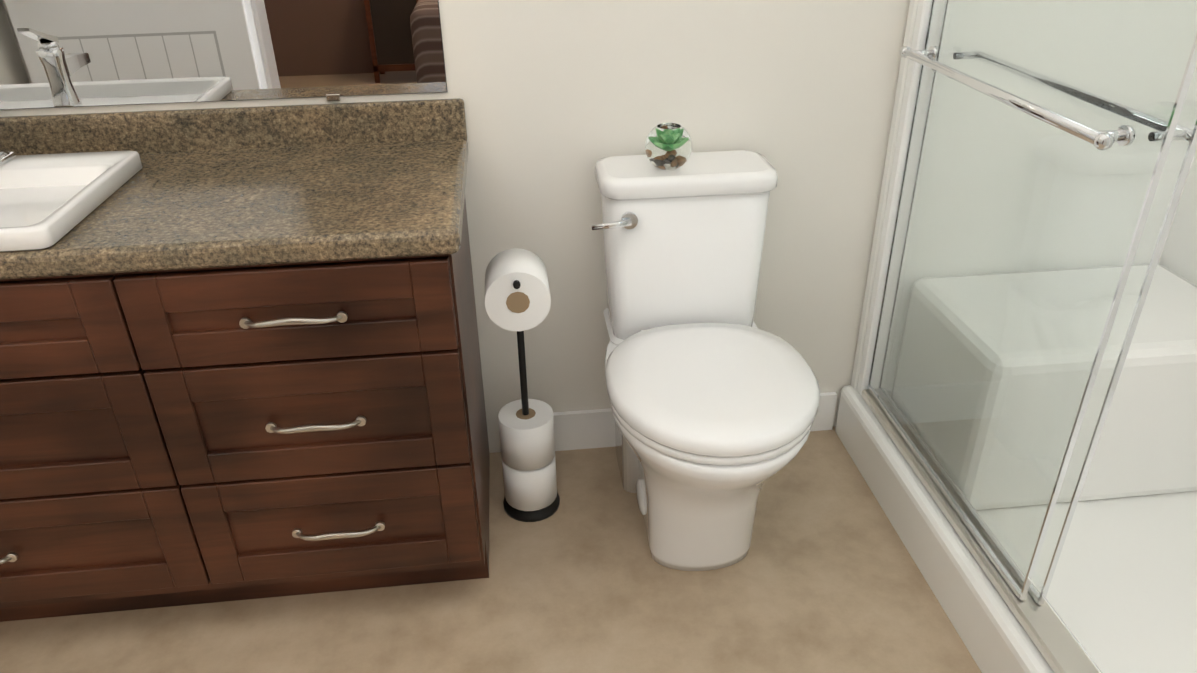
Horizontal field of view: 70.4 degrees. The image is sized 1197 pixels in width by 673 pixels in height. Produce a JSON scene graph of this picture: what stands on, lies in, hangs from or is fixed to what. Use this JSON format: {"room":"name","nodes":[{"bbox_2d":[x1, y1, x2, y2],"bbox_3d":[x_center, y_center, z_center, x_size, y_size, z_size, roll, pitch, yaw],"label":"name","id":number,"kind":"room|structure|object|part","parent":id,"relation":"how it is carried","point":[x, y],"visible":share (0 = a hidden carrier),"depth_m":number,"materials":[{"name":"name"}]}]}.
{"room":"bathroom","nodes":[
{"label":"bathroom","id":0,"kind":"room"},
{"bbox_2d":[0,0,909,452],"bbox_3d":[-0.317,-0.738,1.457,3.363,2.440,0.100,-4,29,-5],"label":"wall","id":1,"kind":"structure","parent":0,"point":[560,98],"depth_m":1.65,"materials":[{"name":"white paint"}]},
{"bbox_2d":[0,0,447,109],"bbox_3d":[-1.065,-0.772,1.282,1.572,0.870,0.009,-4,29,-5],"label":"mirror","id":2,"kind":"object","parent":1,"relation":"attached to","point":[67,53],"visible":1,"depth_m":1.48,"materials":[{"name":"clear glass"}]},
{"bbox_2d":[553,392,836,450],"bbox_3d":[0.170,0.202,1.975,0.780,0.100,0.012,-4,29,-5],"label":"baseboard","id":3,"kind":"structure","parent":1,"relation":"attached to","point":[583,429],"depth_m":1.95,"materials":[{"name":"white"}]},
{"bbox_2d":[0,426,981,672],"bbox_3d":[-0.201,0.751,1.257,3.363,0.150,1.910,-4,29,-5],"label":"floor","id":4,"kind":"structure","parent":0,"point":[824,575],"depth_m":1.54,"materials":[{"name":"plastic"}]},
{"bbox_2d":[0,230,489,621],"bbox_3d":[-1.025,0.140,1.496,1.600,0.707,0.518,-4,29,-5],"label":"bathroom vanity","id":5,"kind":"object","parent":4,"relation":"on","point":[240,358],"depth_m":1.31,"materials":[{"name":"brown wood"}]},
{"bbox_2d":[0,98,467,273],"bbox_3d":[-1.030,-0.225,1.313,1.628,0.109,0.484,-4,29,-5],"label":"countertop","id":6,"kind":"structure","parent":5,"relation":"on","point":[286,181],"depth_m":1.38,"materials":[{"name":"brown stone"}]},
{"bbox_2d":[0,146,151,253],"bbox_3d":[-1.036,-0.167,1.285,0.560,0.104,0.363,-4,29,-5],"label":"sink","id":7,"kind":"object","parent":6,"relation":"in","point":[45,194],"depth_m":1.35,"materials":[{"name":"white ceramic"}]},
{"bbox_2d":[485,248,559,521],"bbox_3d":[-0.141,0.113,1.618,0.120,0.610,0.220,-4,29,-5],"label":"stand","id":8,"kind":"object","parent":4,"relation":"on","point":[517,295],"visible":1,"depth_m":1.67,"materials":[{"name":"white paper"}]},
{"bbox_2d":[592,123,819,570],"bbox_3d":[0.185,0.049,1.554,0.368,0.777,0.572,-4,29,-5],"label":"toilet","id":9,"kind":"object","parent":4,"relation":"on","point":[713,391],"visible":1,"depth_m":1.53,"materials":[{"name":"white ceramic"}]},
{"bbox_3d":[0.127,-0.345,1.542,0.086,0.076,0.086,-4,29,-5],"label":"plant bowl","id":10,"kind":"part","parent":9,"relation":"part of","materials":[{"name":"clear glass"}]},
{"bbox_3d":[0.153,-0.171,1.650,0.350,0.332,0.182,-4,29,-5],"label":"tank","id":11,"kind":"part","parent":9,"relation":"part of","materials":[{"name":"white ceramic"}]},
{"bbox_3d":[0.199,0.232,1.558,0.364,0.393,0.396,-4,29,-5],"label":"seat","id":12,"kind":"part","parent":9,"relation":"part of","materials":[{"name":"white ceramic"}]},
{"bbox_2d":[835,0,1196,672],"bbox_3d":[0.994,-0.123,0.900,0.731,1.750,1.744,-4,29,-5],"label":"shower","id":13,"kind":"object","parent":4,"relation":"on","point":[1016,426],"visible":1,"depth_m":1.41,"materials":[{"name":"clear glass"}]}
]}

